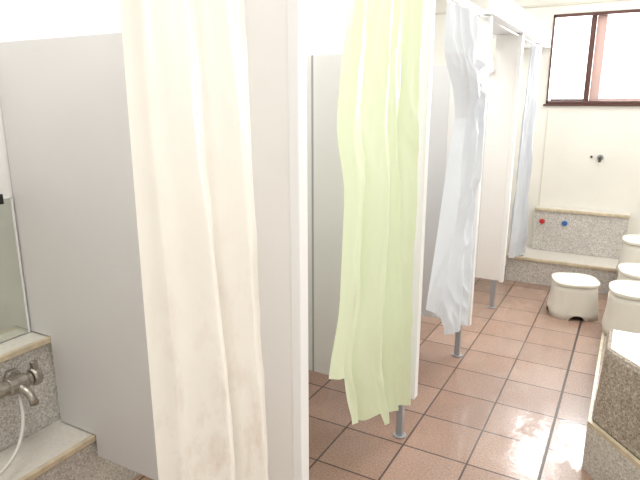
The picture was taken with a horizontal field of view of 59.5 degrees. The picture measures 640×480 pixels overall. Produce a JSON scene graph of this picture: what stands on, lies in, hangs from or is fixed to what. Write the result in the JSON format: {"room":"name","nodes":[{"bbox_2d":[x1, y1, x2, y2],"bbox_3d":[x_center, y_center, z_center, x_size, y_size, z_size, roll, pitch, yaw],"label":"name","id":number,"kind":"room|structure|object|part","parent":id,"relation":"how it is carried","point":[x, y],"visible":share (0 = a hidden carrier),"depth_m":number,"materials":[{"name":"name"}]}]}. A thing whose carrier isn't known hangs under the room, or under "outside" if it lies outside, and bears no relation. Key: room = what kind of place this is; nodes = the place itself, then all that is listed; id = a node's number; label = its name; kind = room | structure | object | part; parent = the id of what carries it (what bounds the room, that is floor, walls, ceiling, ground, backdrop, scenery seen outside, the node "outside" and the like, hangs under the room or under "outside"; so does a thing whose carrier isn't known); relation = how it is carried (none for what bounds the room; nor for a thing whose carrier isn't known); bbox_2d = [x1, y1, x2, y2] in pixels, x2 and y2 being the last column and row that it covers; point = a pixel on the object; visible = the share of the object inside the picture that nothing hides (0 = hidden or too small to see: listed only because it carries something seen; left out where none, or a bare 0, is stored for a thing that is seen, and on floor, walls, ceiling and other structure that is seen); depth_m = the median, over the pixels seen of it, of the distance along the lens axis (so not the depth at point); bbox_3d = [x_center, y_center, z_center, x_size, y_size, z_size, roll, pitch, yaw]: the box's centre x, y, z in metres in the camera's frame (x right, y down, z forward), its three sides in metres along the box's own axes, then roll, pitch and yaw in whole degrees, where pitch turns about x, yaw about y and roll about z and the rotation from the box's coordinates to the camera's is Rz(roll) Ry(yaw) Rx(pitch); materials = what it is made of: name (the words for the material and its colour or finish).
{"room":"communal shower room","nodes":[
{"label":"communal shower room","id":0,"kind":"room"},
{"bbox_2d":[0,0,349,343],"bbox_3d":[-0.741,-0.463,2.694,0.100,2.600,6.650,8,16,28],"label":"wall","id":1,"kind":"structure","parent":0,"point":[326,20],"depth_m":2.13,"materials":[{"name":"paint"}]},
{"bbox_2d":[133,266,607,479],"bbox_3d":[0.842,1.059,2.168,3.720,0.100,6.650,8,16,28],"label":"floor","id":2,"kind":"structure","parent":0,"point":[487,412],"depth_m":2.83,"materials":[{"name":"tile"}]},
{"bbox_2d":[0,331,139,479],"bbox_3d":[-0.677,0.557,2.628,0.304,0.651,5.950,8,16,28],"label":"stone ledge","id":3,"kind":"object","parent":2,"relation":"on","point":[51,448],"visible":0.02,"depth_m":2.03,"materials":[{"name":"stone"}]},
{"bbox_2d":[0,194,29,341],"bbox_3d":[-1.272,0.167,1.734,0.020,0.529,0.740,8,16,28],"label":"wall mirror","id":4,"kind":"object","parent":3,"relation":"on","point":[14,321],"visible":1,"depth_m":2.02,"materials":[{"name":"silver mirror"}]},
{"bbox_2d":[0,360,43,475],"bbox_3d":[-1.098,0.619,1.768,0.173,0.282,0.548,5,15,19],"label":"shower mixer","id":5,"kind":"object","parent":3,"relation":"attached to","point":[15,382],"visible":1,"depth_m":1.90,"materials":[{"name":"silver metal"}]},
{"bbox_3d":[-0.999,0.522,1.907,0.088,0.073,0.036,6,15,22],"label":"spout","id":6,"kind":"part","parent":5,"relation":"part of","materials":[{"name":"silver metal"}]},
{"bbox_3d":[-1.006,0.469,1.975,0.067,0.090,0.036,8,16,28],"label":"handle","id":7,"kind":"part","parent":5,"relation":"part of","materials":[{"name":"silver metal"}]},
{"bbox_3d":[-0.723,0.246,2.576,0.019,0.022,5.950,8,16,28],"label":"ledge edge trim","id":8,"kind":"part","parent":3,"relation":"part of","materials":[{"name":"beige stone"}]},
{"bbox_3d":[-0.553,0.607,2.569,0.019,0.023,5.950,8,16,28],"label":"bench edge trim","id":9,"kind":"part","parent":3,"relation":"part of","materials":[{"name":"beige stone"}]},
{"bbox_2d":[0,0,308,479],"bbox_3d":[-0.569,0.111,1.774,1.194,1.930,0.073,8,16,28],"label":"wall","id":10,"kind":"structure","parent":2,"relation":"on","point":[64,105],"depth_m":1.77,"materials":[{"name":"laminate"}]},
{"bbox_3d":[-0.795,0.089,1.905,0.670,1.470,0.030,8,16,28],"label":"panel","id":11,"kind":"part","parent":10,"relation":"part of","materials":[{"name":"laminate"}]},
{"bbox_3d":[-0.143,0.059,1.525,0.168,1.710,0.030,8,16,28],"label":"panel","id":12,"kind":"part","parent":10,"relation":"part of","materials":[{"name":"laminate"}]},
{"bbox_3d":[-0.365,-0.619,0.758,0.022,0.022,1.194,8,16,28],"label":"curtain rod","id":13,"kind":"object","parent":10,"relation":"attached to","visible":0},
{"bbox_2d":[119,0,267,479],"bbox_3d":[-0.200,0.136,1.181,0.097,1.686,0.384,8,16,28],"label":"shower curtain","id":14,"kind":"object","parent":13,"relation":"hanging from","point":[186,75],"visible":1,"depth_m":1.08,"materials":[{"name":"beige fabric"}]},
{"bbox_2d":[307,0,435,438],"bbox_3d":[-0.098,-0.094,2.599,1.194,1.930,0.073,8,16,28],"label":"wall","id":15,"kind":"structure","parent":2,"relation":"on","point":[325,185],"depth_m":2.46,"materials":[{"name":"white"}]},
{"bbox_3d":[-0.324,-0.116,2.730,0.670,1.470,0.030,8,16,28],"label":"panel","id":16,"kind":"part","parent":15,"relation":"part of","materials":[{"name":"laminate"}]},
{"bbox_3d":[0.117,-0.057,2.493,0.316,1.470,0.030,8,16,28],"label":"panel","id":17,"kind":"part","parent":15,"relation":"part of","materials":[{"name":"laminate"}]},
{"bbox_3d":[0.368,0.796,2.561,0.060,0.220,0.060,8,16,28],"label":"leg","id":18,"kind":"part","parent":15,"relation":"part of","materials":[{"name":"silver metal"}]},
{"bbox_3d":[0.328,-0.145,2.350,0.168,1.710,0.030,8,16,28],"label":"panel","id":19,"kind":"part","parent":15,"relation":"part of","materials":[{"name":"laminate"}]},
{"bbox_2d":[451,0,487,19],"bbox_3d":[0.639,-1.055,2.515,0.022,0.022,0.912,8,16,28],"label":"curtain rod","id":20,"kind":"object","parent":15,"relation":"attached to","point":[485,17],"visible":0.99,"depth_m":2.68,"materials":[{"name":"white metal"}]},
{"bbox_2d":[426,0,486,334],"bbox_3d":[0.677,-0.244,2.728,0.114,1.690,0.766,8,16,28],"label":"shower curtain","id":21,"kind":"object","parent":20,"relation":"hanging from","point":[449,292],"visible":1,"depth_m":2.62,"materials":[{"name":"white fabric"}]},
{"bbox_3d":[0.171,-0.852,1.696,0.022,0.022,0.927,8,16,28],"label":"curtain rod","id":22,"kind":"object","parent":15,"relation":"attached to","visible":0},
{"bbox_2d":[329,0,422,424],"bbox_3d":[0.225,-0.042,1.942,0.092,1.706,0.728,8,16,28],"label":"shower curtain","id":23,"kind":"object","parent":22,"relation":"hanging from","point":[378,108],"visible":1,"depth_m":1.89,"materials":[{"name":"fabric"}]},
{"bbox_2d":[421,15,492,357],"bbox_3d":[0.366,-0.295,3.411,1.194,1.930,0.073,8,16,28],"label":"wall","id":24,"kind":"structure","parent":2,"relation":"on","point":[442,113],"depth_m":3.17,"materials":[{"name":"white"}]},
{"bbox_3d":[0.580,-0.259,3.306,0.316,1.470,0.030,8,16,28],"label":"panel","id":25,"kind":"part","parent":24,"relation":"part of","materials":[{"name":"laminate"}]},
{"bbox_3d":[0.832,0.595,3.374,0.060,0.220,0.060,8,16,28],"label":"leg","id":26,"kind":"part","parent":24,"relation":"part of","materials":[{"name":"silver metal"}]},
{"bbox_3d":[0.792,-0.347,3.163,0.168,1.710,0.030,8,16,28],"label":"panel","id":27,"kind":"part","parent":24,"relation":"part of","materials":[{"name":"laminate"}]},
{"bbox_2d":[493,21,520,36],"bbox_3d":[1.097,-1.254,3.317,0.022,0.022,0.888,8,16,28],"label":"curtain rod","id":28,"kind":"object","parent":24,"relation":"attached to","point":[494,22],"visible":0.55,"depth_m":3.34,"materials":[{"name":"white metal"}]},
{"bbox_2d":[475,34,523,308],"bbox_3d":[0.819,-0.492,4.203,1.194,1.930,0.073,8,16,28],"label":"wall","id":29,"kind":"structure","parent":2,"relation":"on","point":[505,77],"depth_m":3.93,"materials":[{"name":"white"}]},
{"bbox_3d":[1.033,-0.456,4.098,0.316,1.470,0.030,8,16,28],"label":"panel","id":30,"kind":"part","parent":29,"relation":"part of","materials":[{"name":"laminate"}]},
{"bbox_3d":[1.285,0.398,4.166,0.060,0.220,0.060,8,16,28],"label":"leg","id":31,"kind":"part","parent":29,"relation":"part of","materials":[{"name":"silver metal"}]},
{"bbox_2d":[447,0,551,48],"bbox_3d":[1.299,-1.458,3.815,0.251,0.129,2.130,8,16,28],"label":"header beam","id":32,"kind":"structure","parent":29,"relation":"on","point":[506,13],"depth_m":3.44,"materials":[{"name":"white paint"}]},
{"bbox_2d":[537,318,582,479],"bbox_3d":[0.737,1.045,2.012,0.012,0.003,5.890,8,16,28],"label":"floor drain","id":33,"kind":"object","parent":2,"relation":"on","point":[577,334],"visible":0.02,"depth_m":2.79,"materials":[{"name":"grey metal"}]},
{"bbox_2d":[505,205,629,294],"bbox_3d":[2.757,0.150,4.381,2.425,0.596,0.448,8,16,28],"label":"stone ledge","id":34,"kind":"object","parent":2,"relation":"on","point":[591,242],"visible":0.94,"depth_m":4.72,"materials":[{"name":"stone"}]},
{"bbox_2d":[521,44,541,255],"bbox_3d":[1.706,-0.698,4.572,0.056,1.708,0.056,8,16,28],"label":"end post","id":35,"kind":"object","parent":34,"relation":"on","point":[540,45],"visible":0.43,"depth_m":4.40,"materials":[{"name":"white"}]},
{"bbox_3d":[2.655,0.281,4.223,2.425,0.024,0.025,8,16,28],"label":"bench edge trim","id":36,"kind":"part","parent":34,"relation":"part of","materials":[{"name":"beige stone"}]},
{"bbox_3d":[2.201,-0.232,4.729,0.735,0.023,0.020,8,16,28],"label":"ledge edge trim","id":37,"kind":"part","parent":34,"relation":"part of","materials":[{"name":"beige stone"}]},
{"bbox_2d":[546,272,599,321],"bbox_3d":[1.837,0.405,4.058,0.337,0.259,0.337,3,14,11],"label":"stool","id":38,"kind":"object","parent":2,"relation":"on","point":[571,295],"visible":1,"depth_m":3.93,"materials":[{"name":"white plastic"}]},
{"bbox_3d":[1.837,0.289,4.029,0.310,0.020,0.310,3,14,11],"label":"seat","id":39,"kind":"part","parent":38,"relation":"part of","materials":[{"name":"white plastic"}]},
{"bbox_2d":[582,291,639,479],"bbox_3d":[1.908,0.579,2.771,0.934,0.539,2.090,8,16,28],"label":"stone ledge","id":40,"kind":"structure","parent":2,"relation":"on","point":[612,440],"depth_m":2.20,"materials":[{"name":"stone"}]},
{"bbox_2d":[601,280,639,335],"bbox_3d":[1.787,0.400,3.155,0.337,0.259,0.337,6,15,23],"label":"stool","id":41,"kind":"object","parent":40,"relation":"on","point":[622,310],"visible":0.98,"depth_m":3.08,"materials":[{"name":"white plastic"}]},
{"bbox_3d":[1.787,0.283,3.126,0.310,0.020,0.310,6,15,23],"label":"seat","id":42,"kind":"part","parent":41,"relation":"part of","materials":[{"name":"white plastic"}]},
{"bbox_2d":[617,263,639,281],"bbox_3d":[2.026,0.313,3.503,0.337,0.259,0.337,5,15,20],"label":"stool","id":43,"kind":"object","parent":2,"relation":"on","point":[627,271],"visible":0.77,"depth_m":3.48,"materials":[{"name":"white plastic"}]},
{"bbox_3d":[2.380,0.376,4.177,0.337,0.259,0.337,8,16,28],"label":"stool","id":44,"kind":"object","parent":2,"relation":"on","visible":0},
{"bbox_2d":[616,234,639,273],"bbox_3d":[2.380,0.124,4.114,0.337,0.259,0.337,8,16,28],"label":"stool","id":45,"kind":"object","parent":44,"relation":"on","point":[630,251],"visible":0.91,"depth_m":4.05,"materials":[{"name":"white plastic"}]},
{"bbox_3d":[2.380,0.007,4.085,0.310,0.020,0.310,8,16,28],"label":"seat","id":46,"kind":"part","parent":45,"relation":"part of","materials":[{"name":"white plastic"}]},
{"bbox_2d":[433,0,639,265],"bbox_3d":[2.429,-0.941,4.622,3.520,2.600,0.100,8,16,28],"label":"wall","id":47,"kind":"structure","parent":0,"point":[571,178],"depth_m":4.73,"materials":[{"name":"white paint"}]},
{"bbox_2d":[435,0,624,14],"bbox_3d":[2.405,-1.868,4.341,3.515,0.015,0.012,8,16,28],"label":"trim","id":48,"kind":"structure","parent":47,"relation":"attached to","point":[595,1],"depth_m":4.55,"materials":[{"name":"beige"}]},
{"bbox_2d":[538,110,548,204],"bbox_3d":[1.951,-0.712,4.891,0.009,0.825,0.004,8,16,28],"label":"trim","id":49,"kind":"structure","parent":47,"relation":"attached to","point":[547,110],"depth_m":4.89,"materials":[{"name":"beige"}]},
{"bbox_2d":[543,9,639,105],"bbox_3d":[2.670,-1.413,4.347,1.690,0.731,0.115,8,16,28],"label":"window","id":50,"kind":"structure","parent":47,"relation":"in","point":[602,16],"depth_m":4.58,"materials":[{"name":"brown wood"}]},
{"bbox_3d":[2.097,-1.494,4.637,0.295,0.663,0.025,8,16,28],"label":"sash","id":51,"kind":"part","parent":50,"relation":"part of","materials":[{"name":"brown"}]},
{"bbox_3d":[2.648,-1.057,4.395,1.690,0.016,0.024,8,16,28],"label":"sill","id":52,"kind":"part","parent":50,"relation":"part of","materials":[{"name":"brown wood"}]},
{"bbox_3d":[2.802,-1.408,4.294,1.279,0.663,0.020,8,16,28],"label":"sash","id":53,"kind":"part","parent":50,"relation":"part of","materials":[{"name":"brown"}]},
{"bbox_2d":[597,155,603,161],"bbox_3d":[2.329,-0.678,4.659,0.052,0.061,0.044,8,16,28],"label":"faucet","id":54,"kind":"object","parent":47,"relation":"attached to","point":[600,158],"visible":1,"depth_m":4.66,"materials":[{"name":"silver metal"}]},
{"bbox_3d":[1.510,-1.434,4.041,0.022,0.022,0.728,8,16,28],"label":"curtain rod","id":55,"kind":"object","parent":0,"visible":0},
{"bbox_2d":[509,42,539,257],"bbox_3d":[1.580,-0.659,4.325,0.104,1.655,0.448,8,16,28],"label":"shower curtain","id":56,"kind":"object","parent":55,"relation":"hanging from","point":[520,208],"visible":1,"depth_m":4.32,"materials":[{"name":"white fabric"}]}
]}

